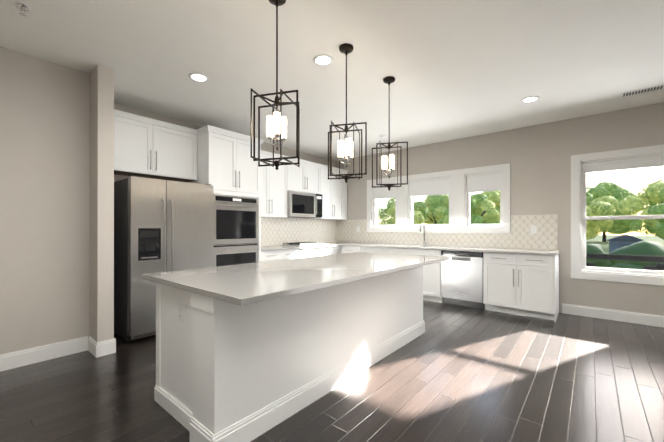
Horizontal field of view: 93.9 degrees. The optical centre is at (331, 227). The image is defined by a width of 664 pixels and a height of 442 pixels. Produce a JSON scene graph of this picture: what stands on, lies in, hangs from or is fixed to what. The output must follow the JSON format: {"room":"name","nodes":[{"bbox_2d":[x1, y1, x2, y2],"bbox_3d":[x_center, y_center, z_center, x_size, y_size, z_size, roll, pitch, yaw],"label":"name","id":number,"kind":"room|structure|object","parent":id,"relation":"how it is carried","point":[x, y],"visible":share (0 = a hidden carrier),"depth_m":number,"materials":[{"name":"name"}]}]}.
{"room":"kitchen","nodes":[
{"label":"kitchen","id":0,"kind":"room"},
{"bbox_2d":[0,46,89,354],"bbox_3d":[-3.978,-0.161,1.931,0.900,2.750,4.050,0,0,40],"label":"wall","id":1,"kind":"structure","parent":0,"point":[44,202],"depth_m":2.83,"materials":[{"name":"paint"}]},
{"bbox_2d":[0,336,90,371],"bbox_3d":[-3.659,1.143,1.597,0.017,0.140,3.890,0,0,40],"label":"baseboard","id":2,"kind":"structure","parent":1,"relation":"attached to","point":[29,356],"depth_m":2.82,"materials":[{"name":"paint"}]},
{"bbox_2d":[89,65,113,341],"bbox_3d":[-2.269,-0.159,3.057,0.280,2.750,0.130,0,0,40],"label":"wall","id":3,"kind":"structure","parent":0,"point":[101,203],"depth_m":2.97,"materials":[{"name":"paint"}]},
{"bbox_2d":[114,102,335,245],"bbox_3d":[-1.466,-0.155,5.436,0.260,2.750,4.550,0,0,40],"label":"wall","id":4,"kind":"structure","parent":0,"point":[265,146],"depth_m":4.53,"materials":[{"name":"paint"}]},
{"bbox_2d":[114,109,197,181],"bbox_3d":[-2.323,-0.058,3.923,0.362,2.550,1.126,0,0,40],"label":"upper cabinet","id":5,"kind":"object","parent":4,"relation":"attached to","point":[145,147],"visible":0.62,"depth_m":3.84,"materials":[{"name":"paint"}]},
{"bbox_2d":[260,150,291,217],"bbox_3d":[-1.156,-0.712,5.348,0.328,1.062,0.867,0,0,40],"label":"upper cabinet","id":6,"kind":"object","parent":4,"relation":"attached to","point":[283,180],"depth_m":5.33,"materials":[{"name":"paint"}]},
{"bbox_2d":[261,218,336,245],"bbox_3d":[-0.739,0.077,6.095,0.008,0.506,2.550,0,0,40],"label":"backsplash","id":7,"kind":"structure","parent":4,"relation":"attached to","point":[277,231],"depth_m":6.13,"materials":[{"name":"tile"}]},
{"bbox_2d":[292,158,319,193],"bbox_3d":[-0.633,-0.954,5.973,0.328,0.577,0.876,0,0,40],"label":"upper cabinet","id":8,"kind":"object","parent":4,"relation":"attached to","point":[306,177],"depth_m":5.88,"materials":[{"name":"paint"}]},
{"bbox_2d":[288,191,321,217],"bbox_3d":[-0.591,-0.428,5.937,0.437,0.464,0.868,0,0,40],"label":"microwave","id":9,"kind":"object","parent":8,"relation":"attached to","point":[304,205],"visible":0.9,"depth_m":5.78,"materials":[{"name":"silver metal"}]},
{"bbox_2d":[320,166,343,219],"bbox_3d":[-0.134,-0.710,6.571,0.328,1.062,0.799,0,0,40],"label":"upper cabinet","id":10,"kind":"object","parent":4,"relation":"attached to","point":[331,190],"depth_m":6.46,"materials":[{"name":"paint"}]},
{"bbox_2d":[344,170,347,219],"bbox_3d":[0.149,-0.710,6.909,0.328,1.062,0.195,0,0,40],"label":"upper cabinet","id":11,"kind":"object","parent":4,"relation":"attached to","point":[345,171],"depth_m":6.83,"materials":[{"name":"paint"}]},
{"bbox_2d":[0,300,663,441],"bbox_3d":[0.234,1.263,1.543,7.860,0.100,8.860,0,0,40],"label":"floor","id":12,"kind":"structure","parent":0,"point":[453,373],"depth_m":2.29,"materials":[{"name":"brown wood"}]},
{"bbox_2d":[114,175,212,341],"bbox_3d":[-2.057,0.338,3.765,0.876,1.757,0.910,0,0,40],"label":"fridge","id":13,"kind":"object","parent":12,"relation":"on","point":[160,225],"visible":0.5,"depth_m":3.38,"materials":[{"name":"metal"}]},
{"bbox_2d":[188,125,263,266],"bbox_3d":[-1.564,-0.057,4.571,0.696,2.550,0.908,0,0,40],"label":"tall cabinet","id":14,"kind":"object","parent":12,"relation":"on","point":[228,169],"visible":0.62,"depth_m":4.33,"materials":[{"name":"paint"}]},
{"bbox_2d":[149,264,425,441],"bbox_3d":[-0.112,0.786,2.889,0.909,0.859,2.632,0,0,40],"label":"kitchen island","id":15,"kind":"object","parent":12,"relation":"on","point":[247,352],"depth_m":2.00,"materials":[{"name":"paint"}]},
{"bbox_2d":[142,252,448,307],"bbox_3d":[-0.014,0.340,2.807,1.200,0.030,2.670,0,0,40],"label":"island countertop","id":16,"kind":"structure","parent":15,"relation":"on","point":[240,284],"depth_m":2.15,"materials":[{"name":"white stone"}]},
{"bbox_2d":[261,246,339,261],"bbox_3d":[-0.684,0.790,5.672,0.632,0.859,1.974,0,0,40],"label":"base cabinet","id":17,"kind":"object","parent":12,"relation":"on","point":[272,255],"visible":0.29,"depth_m":5.35,"materials":[{"name":"paint"}]},
{"bbox_2d":[261,243,340,250],"bbox_3d":[-0.700,0.345,5.651,0.636,0.030,1.920,0,0,40],"label":"countertop","id":18,"kind":"structure","parent":17,"relation":"on","point":[278,247],"depth_m":5.42,"materials":[{"name":"stone"}]},
{"bbox_2d":[282,242,327,245],"bbox_3d":[-0.516,0.306,5.859,0.515,0.045,0.760,0,0,40],"label":"cooktop","id":19,"kind":"object","parent":18,"relation":"in","point":[302,244],"visible":1,"depth_m":5.74,"materials":[{"name":"silver metal"}]},
{"bbox_2d":[340,246,441,302],"bbox_3d":[0.901,0.791,6.007,2.634,0.859,0.632,0,0,40],"label":"base cabinet","id":20,"kind":"object","parent":12,"relation":"on","point":[432,282],"visible":0.35,"depth_m":5.11,"materials":[{"name":"paint"}]},
{"bbox_2d":[330,242,559,255],"bbox_3d":[1.477,0.345,5.525,4.138,0.030,0.633,0,0,40],"label":"countertop","id":21,"kind":"structure","parent":20,"relation":"on","point":[477,249],"depth_m":4.89,"materials":[{"name":"stone"}]},
{"bbox_2d":[420,224,427,245],"bbox_3d":[1.652,0.130,5.595,0.098,0.397,0.212,0,0,40],"label":"faucet","id":22,"kind":"object","parent":21,"relation":"on","point":[424,242],"visible":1,"depth_m":5.64,"materials":[{"name":"silver metal"}]},
{"bbox_2d":[441,250,484,309],"bbox_3d":[2.150,0.791,4.959,0.620,0.856,0.582,0,0,40],"label":"dishwasher","id":23,"kind":"object","parent":12,"relation":"on","point":[461,278],"visible":0.77,"depth_m":4.73,"materials":[{"name":"silver metal"}]},
{"bbox_2d":[483,252,558,321],"bbox_3d":[2.723,0.788,4.484,0.861,0.859,0.632,0,0,40],"label":"base cabinet","id":24,"kind":"object","parent":12,"relation":"on","point":[523,284],"visible":0.96,"depth_m":4.24,"materials":[{"name":"paint"}]},
{"bbox_2d":[0,0,663,160],"bbox_3d":[0.234,-1.587,1.548,7.860,0.100,8.860,0,0,40],"label":"ceiling","id":25,"kind":"structure","parent":0,"point":[458,69],"depth_m":2.82,"materials":[{"name":"paint"}]},
{"bbox_2d":[15,3,30,15],"bbox_3d":[-2.149,-1.508,2.158,0.080,0.054,0.080,0,0,40],"label":"sprinkler","id":26,"kind":"object","parent":25,"relation":"attached to","point":[23,7],"visible":0.98,"depth_m":2.15,"materials":[{"name":"silver metal"}]},
{"bbox_2d":[189,73,208,81],"bbox_3d":[-1.359,-1.529,3.166,0.190,0.009,0.190,0,0,40],"label":"recessed light","id":27,"kind":"object","parent":25,"relation":"in","point":[199,77],"visible":1,"depth_m":3.16,"materials":[{"name":"white plastic"}]},
{"bbox_2d":[251,0,299,169],"bbox_3d":[-0.365,-0.958,2.061,0.294,1.154,0.294,0,0,-4],"label":"pendant light","id":28,"kind":"object","parent":25,"relation":"hanging from","point":[276,125],"visible":1,"depth_m":2.05,"materials":[{"name":"brown metal"}]},
{"bbox_2d":[313,54,333,65],"bbox_3d":[-0.080,-1.530,2.840,0.190,0.009,0.190,0,0,40],"label":"recessed light","id":29,"kind":"object","parent":25,"relation":"in","point":[323,59],"visible":1,"depth_m":2.83,"materials":[{"name":"white plastic"}]},
{"bbox_2d":[328,43,366,182],"bbox_3d":[0.122,-0.957,2.644,0.294,1.154,0.294,0,0,-6],"label":"pendant light","id":30,"kind":"object","parent":25,"relation":"hanging from","point":[346,49],"visible":1,"depth_m":2.63,"materials":[{"name":"brown metal"}]},
{"bbox_2d":[372,76,407,190],"bbox_3d":[0.590,-0.956,3.204,0.294,1.154,0.294,0,0,-8],"label":"pendant light","id":31,"kind":"object","parent":25,"relation":"hanging from","point":[388,80],"visible":1,"depth_m":3.19,"materials":[{"name":"brown metal"}]},
{"bbox_2d":[521,96,538,102],"bbox_3d":[2.363,-1.528,3.704,0.190,0.009,0.190,0,0,40],"label":"recessed light","id":32,"kind":"object","parent":25,"relation":"in","point":[529,99],"visible":1,"depth_m":3.70,"materials":[{"name":"white plastic"}]},
{"bbox_2d":[620,84,663,97],"bbox_3d":[3.479,-1.531,3.482,0.360,0.005,0.150,0,0,40],"label":"ceiling vent","id":33,"kind":"object","parent":25,"relation":"in","point":[644,90],"visible":1,"depth_m":3.48,"materials":[{"name":"white plastic"}]},
{"bbox_2d":[336,102,663,315],"bbox_3d":[2.992,-0.157,4.845,7.860,2.750,0.260,0,0,40],"label":"wall","id":34,"kind":"structure","parent":0,"point":[537,158],"depth_m":4.49,"materials":[{"name":"paint"}]},
{"bbox_2d":[377,196,413,224],"bbox_3d":[3.092,0.069,4.965,7.860,4.000,0.047,0,0,40],"label":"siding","id":35,"kind":"object","parent":34,"relation":"attached to","point":[378,210],"depth_m":6.70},
{"bbox_2d":[367,163,509,232],"bbox_3d":[1.839,-0.455,5.789,2.660,1.090,0.290,0,0,40],"label":"triple window","id":36,"kind":"structure","parent":34,"relation":"in","point":[458,186],"depth_m":5.47,"materials":[{"name":"paint"}]},
{"bbox_2d":[337,214,557,249],"bbox_3d":[1.666,0.070,5.775,4.108,0.519,0.008,0,0,40],"label":"backsplash","id":37,"kind":"structure","parent":34,"relation":"attached to","point":[520,237],"depth_m":5.13,"materials":[{"name":"tile"}]},
{"bbox_2d":[531,226,536,232],"bbox_3d":[3.014,0.028,4.638,0.072,0.116,0.007,0,0,40],"label":"outlet","id":38,"kind":"object","parent":37,"relation":"attached to","point":[533,229],"visible":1,"depth_m":4.63,"materials":[{"name":"white plastic"}]},
{"bbox_2d":[562,303,663,327],"bbox_3d":[4.588,1.146,3.330,3.410,0.140,0.015,0,0,40],"label":"baseboard","id":39,"kind":"structure","parent":34,"relation":"attached to","point":[602,313],"depth_m":4.06,"materials":[{"name":"paint"}]},
{"bbox_2d":[571,144,663,285],"bbox_3d":[3.820,-0.153,4.059,1.100,1.720,0.156,0,0,40],"label":"window","id":40,"kind":"structure","parent":34,"relation":"in","point":[582,165],"depth_m":4.16,"materials":[{"name":"paint"}]},
{"label":"outside","id":41,"kind":"structure","parent":0,"visible":0},
{"bbox_2d":[586,235,663,253],"bbox_3d":[38.654,2.243,53.238,120.000,0.210,119.730,0,0,40],"label":"ground","id":42,"kind":"structure","parent":41,"point":[598,239],"depth_m":56.36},
{"bbox_2d":[379,198,427,224],"bbox_3d":[7.601,-0.596,33.581,6.312,5.423,6.000,0,0,40],"label":"tree","id":43,"kind":"object","parent":42,"relation":"on","point":[420,213],"depth_m":32.49,"materials":[{"name":"green plant"}]},
{"bbox_2d":[419,194,448,223],"bbox_3d":[16.910,-1.751,49.424,9.079,7.785,8.792,0,0,40],"label":"tree","id":44,"kind":"object","parent":42,"relation":"on","point":[434,214],"depth_m":46.86,"materials":[{"name":"green plant"}]},
{"bbox_2d":[439,193,499,223],"bbox_3d":[12.329,-0.518,27.928,5.209,5.249,5.201,0,0,40],"label":"tree","id":45,"kind":"object","parent":42,"relation":"on","point":[475,206],"depth_m":26.71,"materials":[{"name":"green plant"}]},
{"bbox_2d":[479,190,499,220],"bbox_3d":[30.078,-2.576,58.608,10.409,9.465,10.069,0,0,40],"label":"tree","id":46,"kind":"object","parent":42,"relation":"on","point":[496,201],"depth_m":55.98,"materials":[{"name":"green plant"}]},
{"bbox_2d":[586,192,615,240],"bbox_3d":[18.714,-0.769,24.726,5.750,5.741,5.802,0,0,40],"label":"tree","id":47,"kind":"object","parent":42,"relation":"on","point":[592,224],"depth_m":23.12,"materials":[{"name":"green plant"}]},
{"bbox_2d":[586,181,641,241],"bbox_3d":[40.902,-2.527,47.471,9.431,9.332,10.827,0,0,40],"label":"tree","id":48,"kind":"object","parent":42,"relation":"on","point":[599,187],"depth_m":45.46,"materials":[{"name":"green plant"}]},
{"bbox_2d":[606,234,642,251],"bbox_3d":[18.791,1.268,19.880,1.800,1.650,1.900,0,0,40],"label":"shed","id":49,"kind":"object","parent":42,"relation":"on","point":[615,244],"depth_m":19.39,"materials":[{"name":"blue"}]},
{"bbox_2d":[586,253,663,270],"bbox_3d":[8.184,1.342,7.110,19.370,1.460,0.170,0,0,40],"label":"fence","id":50,"kind":"object","parent":42,"relation":"on","point":[633,258],"depth_m":7.68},
{"bbox_2d":[586,240,663,268],"bbox_3d":[10.732,1.338,7.592,29.172,1.960,1.968,0,0,40],"label":"shrubs","id":51,"kind":"object","parent":42,"relation":"on","point":[644,247],"depth_m":9.07,"materials":[{"name":"green plant"}]},
{"bbox_2d":[617,179,663,239],"bbox_3d":[36.419,-1.676,32.659,9.490,7.580,8.056,0,0,40],"label":"tree","id":52,"kind":"object","parent":42,"relation":"on","point":[658,187],"depth_m":34.26,"materials":[{"name":"green plant"}]},
{"bbox_2d":[648,202,663,236],"bbox_3d":[23.805,-0.624,19.708,5.657,5.433,6.056,0,0,40],"label":"tree","id":53,"kind":"object","parent":42,"relation":"on","point":[652,210],"depth_m":20.05,"materials":[{"name":"green plant"}]}
]}

